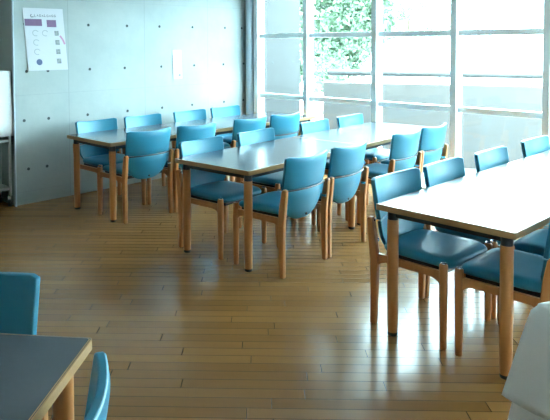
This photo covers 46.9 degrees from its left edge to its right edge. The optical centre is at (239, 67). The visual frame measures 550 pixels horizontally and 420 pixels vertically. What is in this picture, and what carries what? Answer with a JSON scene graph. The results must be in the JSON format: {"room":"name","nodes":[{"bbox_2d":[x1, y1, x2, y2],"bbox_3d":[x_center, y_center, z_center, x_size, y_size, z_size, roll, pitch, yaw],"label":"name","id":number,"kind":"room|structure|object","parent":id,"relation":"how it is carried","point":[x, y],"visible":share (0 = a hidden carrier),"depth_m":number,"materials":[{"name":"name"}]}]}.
{"room":"eatery","nodes":[
{"label":"eatery","id":0,"kind":"room"},
{"bbox_2d":[0,0,299,205],"bbox_3d":[-0.913,-0.321,7.785,0.752,3.650,4.270,2,3,45],"label":"wall","id":1,"kind":"structure","parent":0,"point":[119,52],"depth_m":6.92,"materials":[{"name":"concrete"}]},
{"bbox_2d":[11,0,16,206],"bbox_3d":[-2.151,-0.147,6.001,0.030,2.950,0.011,2,3,45],"label":"trim","id":2,"kind":"structure","parent":1,"relation":"attached to","point":[12,6],"depth_m":6.01,"materials":[{"name":"grey paint"}]},
{"bbox_2d":[22,8,67,70],"bbox_3d":[-1.915,-0.283,6.245,0.007,0.610,0.475,2,3,45],"label":"poster","id":3,"kind":"object","parent":1,"relation":"attached to","point":[43,27],"visible":1,"depth_m":6.24,"materials":[{"name":"paper"}]},
{"bbox_2d":[172,50,181,78],"bbox_3d":[-0.733,-0.042,7.438,0.005,0.340,0.147,2,3,45],"label":"notice","id":4,"kind":"object","parent":1,"relation":"attached to","point":[176,54],"visible":1,"depth_m":7.44,"materials":[{"name":"paper"}]},
{"bbox_2d":[245,0,253,113],"bbox_3d":[0.130,-0.242,8.196,0.104,2.950,0.104,0,2,0],"label":"trim","id":5,"kind":"structure","parent":1,"relation":"attached to","point":[249,10],"depth_m":8.16,"materials":[{"name":"grey paint"}]},
{"bbox_2d":[254,0,302,112],"bbox_3d":[0.516,0.157,7.919,0.810,2.170,0.130,2,3,45],"label":"window","id":6,"kind":"structure","parent":1,"relation":"in","point":[259,95],"depth_m":8.12,"materials":[{"name":"paint"}]},
{"bbox_2d":[0,174,533,419],"bbox_3d":[0.192,1.567,1.397,11.430,0.150,9.950,2,3,45],"label":"floor","id":7,"kind":"structure","parent":0,"point":[195,334],"depth_m":3.53,"materials":[{"name":"brown wood"}]},
{"bbox_2d":[0,136,12,205],"bbox_3d":[-2.507,0.687,5.892,0.294,1.295,0.714,2,3,45],"label":"trolley","id":8,"kind":"object","parent":7,"relation":"on","point":[2,140],"visible":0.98,"depth_m":6.04,"materials":[{"name":"black metal"}]},
{"bbox_2d":[0,137,7,142],"bbox_3d":[-2.507,0.702,5.892,0.240,0.025,0.660,2,3,45],"label":"shelf","id":9,"kind":"object","parent":8,"relation":"attached to","point":[2,140],"depth_m":6.02,"materials":[{"name":"metal"}]},
{"bbox_2d":[0,184,8,191],"bbox_3d":[-2.505,1.161,5.910,0.240,0.025,0.660,2,3,45],"label":"shelf","id":10,"kind":"object","parent":8,"relation":"attached to","point":[2,187],"depth_m":6.04,"materials":[{"name":"metal"}]},
{"bbox_2d":[0,70,12,136],"bbox_3d":[-2.512,0.344,5.878,0.309,0.620,0.718,2,3,43],"label":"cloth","id":11,"kind":"object","parent":8,"relation":"on","point":[6,117],"visible":1,"depth_m":5.98,"materials":[{"name":"white fabric"}]},
{"bbox_2d":[0,272,47,419],"bbox_3d":[-0.898,1.080,1.880,0.531,0.798,0.536,0,2,3],"label":"dining chair","id":12,"kind":"object","parent":7,"relation":"on","point":[19,292],"visible":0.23,"depth_m":2.06,"materials":[{"name":"blue leather"}]},
{"bbox_2d":[0,333,91,419],"bbox_3d":[-1.190,1.145,1.474,1.445,0.700,0.900,0,2,6],"label":"dining table","id":13,"kind":"object","parent":7,"relation":"on","point":[37,372],"visible":1,"depth_m":1.67,"materials":[{"name":"grey laminate"}]},
{"bbox_2d":[84,352,109,419],"bbox_3d":[-0.552,1.099,1.342,0.536,0.798,0.531,0,2,2],"label":"dining chair","id":14,"kind":"object","parent":7,"relation":"on","point":[99,386],"visible":1,"depth_m":1.43,"materials":[{"name":"blue leather"}]},
{"bbox_2d":[75,118,141,211],"bbox_3d":[-1.282,0.918,6.179,0.536,0.798,0.531,2,3,45],"label":"dining chair","id":15,"kind":"object","parent":7,"relation":"on","point":[93,157],"visible":0.42,"depth_m":6.23,"materials":[{"name":"blue leather"}]},
{"bbox_2d":[97,127,173,223],"bbox_3d":[-0.938,0.933,5.745,0.531,0.798,0.536,-2,3,-44],"label":"dining chair","id":16,"kind":"object","parent":7,"relation":"on","point":[149,144],"visible":1,"depth_m":5.57,"materials":[{"name":"blue leather"}]},
{"bbox_2d":[122,113,174,185],"bbox_3d":[-0.883,0.901,6.572,0.531,0.798,0.536,-2,3,-44],"label":"dining chair","id":17,"kind":"object","parent":7,"relation":"on","point":[152,119],"visible":0.12,"depth_m":6.75,"materials":[{"name":"blue leather"}]},
{"bbox_2d":[147,122,215,212],"bbox_3d":[-0.539,0.918,6.103,0.531,0.798,0.536,-2,3,-44],"label":"dining chair","id":18,"kind":"object","parent":7,"relation":"on","point":[184,133],"visible":0.28,"depth_m":5.83,"materials":[{"name":"blue leather"}]},
{"bbox_2d":[67,112,315,221],"bbox_3d":[-0.362,0.944,6.672,2.820,0.700,0.736,-2,3,-45],"label":"dining table","id":19,"kind":"object","parent":7,"relation":"on","point":[112,140],"visible":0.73,"depth_m":5.93,"materials":[{"name":"grey laminate"}]},
{"bbox_2d":[172,109,230,148],"bbox_3d":[-0.420,0.881,7.042,0.531,0.798,0.536,-2,3,-45],"label":"dining chair","id":20,"kind":"object","parent":7,"relation":"on","point":[179,116],"visible":0.14,"depth_m":7.18,"materials":[{"name":"blue leather"}]},
{"bbox_2d":[176,136,266,259],"bbox_3d":[-0.149,0.963,4.868,0.536,0.798,0.531,2,3,42],"label":"dining chair","id":21,"kind":"object","parent":7,"relation":"on","point":[214,191],"visible":0.61,"depth_m":4.81,"materials":[{"name":"blue leather"}]},
{"bbox_2d":[210,105,240,180],"bbox_3d":[-0.028,0.863,7.484,0.531,0.798,0.536,-2,3,-45],"label":"dining chair","id":22,"kind":"object","parent":7,"relation":"on","point":[233,110],"visible":0.13,"depth_m":7.61,"materials":[{"name":"blue leather"}]},
{"bbox_2d":[224,116,266,181],"bbox_3d":[-0.030,0.896,6.605,0.536,0.798,0.531,2,3,45],"label":"dining chair","id":23,"kind":"object","parent":7,"relation":"on","point":[239,125],"visible":0.23,"depth_m":6.33,"materials":[{"name":"blue leather"}]},
{"bbox_2d":[175,137,358,271],"bbox_3d":[0.271,1.005,4.985,0.736,0.700,1.445,2,3,42],"label":"dining table","id":24,"kind":"object","parent":7,"relation":"on","point":[247,162],"visible":0.74,"depth_m":4.67,"materials":[{"name":"grey laminate"}]},
{"bbox_2d":[242,112,300,180],"bbox_3d":[0.358,0.880,6.972,0.531,0.798,0.536,-2,3,-45],"label":"dining chair","id":25,"kind":"object","parent":7,"relation":"on","point":[282,124],"visible":0.27,"depth_m":6.75,"materials":[{"name":"blue leather"}]},
{"bbox_2d":[236,128,315,234],"bbox_3d":[0.293,0.942,5.362,0.536,0.798,0.531,2,3,42],"label":"dining chair","id":26,"kind":"object","parent":7,"relation":"on","point":[273,181],"visible":0.26,"depth_m":5.33,"materials":[{"name":"blue leather"}]},
{"bbox_2d":[233,150,329,278],"bbox_3d":[0.309,0.976,4.456,0.536,0.798,0.531,2,3,42],"label":"dining chair","id":27,"kind":"object","parent":7,"relation":"on","point":[274,207],"visible":1,"depth_m":4.29,"materials":[{"name":"blue leather"}]},
{"bbox_2d":[281,141,368,257],"bbox_3d":[0.667,0.959,4.857,0.536,0.798,0.531,2,3,41],"label":"dining chair","id":28,"kind":"object","parent":7,"relation":"on","point":[343,161],"visible":0.68,"depth_m":4.66,"materials":[{"name":"blue leather"}]},
{"bbox_2d":[299,119,368,215],"bbox_3d":[0.880,0.914,6.017,0.536,0.798,0.531,2,3,41],"label":"dining chair","id":29,"kind":"object","parent":7,"relation":"on","point":[322,124],"visible":0.12,"depth_m":6.09,"materials":[{"name":"blue leather"}]},
{"bbox_2d":[303,0,370,174],"bbox_3d":[1.141,0.177,7.293,0.960,2.170,0.130,2,3,45],"label":"window","id":30,"kind":"structure","parent":7,"relation":"on","point":[308,35],"depth_m":7.54,"materials":[{"name":"paint"}]},
{"bbox_2d":[293,122,430,225],"bbox_3d":[1.238,0.959,6.066,0.736,0.700,1.445,2,3,42],"label":"dining table","id":31,"kind":"object","parent":7,"relation":"on","point":[376,134],"visible":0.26,"depth_m":5.88,"materials":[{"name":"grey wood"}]},
{"bbox_2d":[337,113,389,201],"bbox_3d":[1.307,0.893,6.494,0.536,0.798,0.531,2,3,42],"label":"dining chair","id":32,"kind":"object","parent":7,"relation":"on","point":[373,155],"visible":0.2,"depth_m":6.50,"materials":[{"name":"blue leather"}]},
{"bbox_2d":[345,128,421,220],"bbox_3d":[1.275,0.930,5.536,0.536,0.798,0.531,2,3,42],"label":"dining chair","id":33,"kind":"object","parent":7,"relation":"on","point":[405,146],"visible":0.63,"depth_m":5.34,"materials":[{"name":"blue leather"}]},
{"bbox_2d":[371,0,449,188],"bbox_3d":[1.804,0.199,6.631,0.915,2.170,0.130,2,3,45],"label":"window","id":34,"kind":"structure","parent":7,"relation":"on","point":[377,33],"depth_m":6.86,"materials":[{"name":"paint"}]},
{"bbox_2d":[377,123,447,182],"bbox_3d":[1.635,0.913,5.938,0.536,0.798,0.531,2,3,42],"label":"dining chair","id":35,"kind":"object","parent":7,"relation":"on","point":[431,138],"visible":0.48,"depth_m":5.71,"materials":[{"name":"blue leather"}]},
{"bbox_2d":[367,167,492,349],"bbox_3d":[1.045,1.008,3.516,0.531,0.798,0.536,-2,3,-43],"label":"dining chair","id":36,"kind":"object","parent":7,"relation":"on","point":[434,254],"visible":0.68,"depth_m":3.47,"materials":[{"name":"blue leather"}]},
{"bbox_2d":[376,150,549,379],"bbox_3d":[1.993,1.032,4.051,2.820,0.700,0.736,-2,3,-44],"label":"dining table","id":37,"kind":"object","parent":7,"relation":"on","point":[504,203],"visible":0.94,"depth_m":3.31,"materials":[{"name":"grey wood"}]},
{"bbox_2d":[423,157,532,318],"bbox_3d":[1.436,0.993,3.873,0.531,0.798,0.536,-2,3,-44],"label":"dining chair","id":38,"kind":"object","parent":7,"relation":"on","point":[442,171],"visible":0.24,"depth_m":3.93,"materials":[{"name":"blue leather"}]},
{"bbox_2d":[449,0,542,157],"bbox_3d":[2.438,0.220,5.998,0.875,2.170,0.130,2,3,45],"label":"window","id":39,"kind":"structure","parent":7,"relation":"on","point":[456,32],"depth_m":6.22,"materials":[{"name":"paint"}]},
{"bbox_2d":[454,222,549,356],"bbox_3d":[1.419,1.021,3.119,0.531,0.798,0.536,-2,3,-44],"label":"dining chair","id":40,"kind":"object","parent":7,"relation":"on","point":[531,286],"visible":0.71,"depth_m":3.08,"materials":[{"name":"blue leather"}]},
{"bbox_2d":[474,146,548,230],"bbox_3d":[1.902,0.974,4.289,0.531,0.798,0.536,-2,3,-44],"label":"dining chair","id":41,"kind":"object","parent":7,"relation":"on","point":[497,156],"visible":0.08,"depth_m":4.48,"materials":[{"name":"blue leather"}]},
{"bbox_2d":[513,226,548,322],"bbox_3d":[1.823,1.006,3.461,0.531,0.798,0.536,-2,3,-43],"label":"dining chair","id":42,"kind":"object","parent":7,"relation":"on","point":[534,242],"visible":0.38,"depth_m":3.48,"materials":[{"name":"blue leather"}]},
{"bbox_2d":[521,135,549,226],"bbox_3d":[2.454,0.952,4.812,0.531,0.798,0.536,-2,3,-43],"label":"dining chair","id":43,"kind":"object","parent":7,"relation":"on","point":[536,145],"visible":0.12,"depth_m":5.01,"materials":[{"name":"blue leather"}]},
{"bbox_2d":[542,0,549,140],"bbox_3d":[3.054,0.240,5.382,0.870,2.170,0.130,2,3,45],"label":"window","id":44,"kind":"structure","parent":7,"relation":"on","point":[546,5],"depth_m":5.61,"materials":[{"name":"paint"}]},
{"bbox_3d":[1.788,1.113,1.930,1.445,0.700,0.736,-1,2,-20],"label":"dining table","id":45,"kind":"object","parent":7,"relation":"on","visible":0},
{"bbox_2d":[508,402,545,419],"bbox_3d":[1.788,1.118,1.931,1.689,0.720,0.980,-1,2,-20],"label":"tablecloth","id":46,"kind":"object","parent":45,"relation":"on","point":[516,412],"visible":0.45,"depth_m":2.04,"materials":[{"name":"white fabric"}]},
{"bbox_2d":[501,301,549,419],"bbox_3d":[1.787,0.924,1.923,1.633,0.342,0.924,-1,2,-20],"label":"tablecloth","id":47,"kind":"object","parent":46,"relation":"on","point":[527,385],"visible":1,"depth_m":2.00,"materials":[{"name":"white fabric"}]},
{"label":"outside","id":48,"kind":"structure","parent":0,"visible":0},
{"bbox_2d":[363,38,542,85],"bbox_3d":[10.332,1.445,17.369,13.250,4.780,4.300,0,2,0],"label":"building","id":49,"kind":"structure","parent":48,"point":[507,54],"depth_m":15.16,"materials":[{"name":"white"}]},
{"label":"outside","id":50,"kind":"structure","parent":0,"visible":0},
{"bbox_2d":[300,0,396,114],"bbox_3d":[1.779,0.723,13.324,2.969,6.627,3.689,0,2,16],"label":"leafy tree","id":51,"kind":"object","parent":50,"point":[345,15],"visible":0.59,"depth_m":12.23,"materials":[{"name":"green plant"}]},
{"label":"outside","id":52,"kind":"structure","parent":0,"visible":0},
{"bbox_2d":[315,0,501,40],"bbox_3d":[5.684,-0.644,23.291,8.638,8.562,5.420,1,2,29],"label":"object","id":53,"kind":"object","parent":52,"point":[403,19],"visible":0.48,"depth_m":23.02,"materials":[{"name":"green plant"}]},
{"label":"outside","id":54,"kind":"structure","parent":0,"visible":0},
{"bbox_2d":[422,168,476,184],"bbox_3d":[7.712,1.454,5.487,14.778,0.190,6.430,2,3,45],"label":"floor","id":55,"kind":"structure","parent":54,"point":[468,171],"depth_m":7.83,"materials":[{"name":"concrete"}]},
{"bbox_2d":[323,82,541,168],"bbox_3d":[4.610,0.770,7.425,7.450,1.060,0.180,1,2,24],"label":"wall","id":56,"kind":"structure","parent":55,"relation":"on","point":[479,132],"depth_m":8.09,"materials":[{"name":"concrete"}]},
{"bbox_2d":[328,69,542,86],"bbox_3d":[4.584,0.149,7.411,7.300,0.183,0.090,1,2,24],"label":"railing","id":57,"kind":"object","parent":56,"relation":"on","point":[332,72],"visible":1,"depth_m":8.27,"materials":[{"name":"metal"}]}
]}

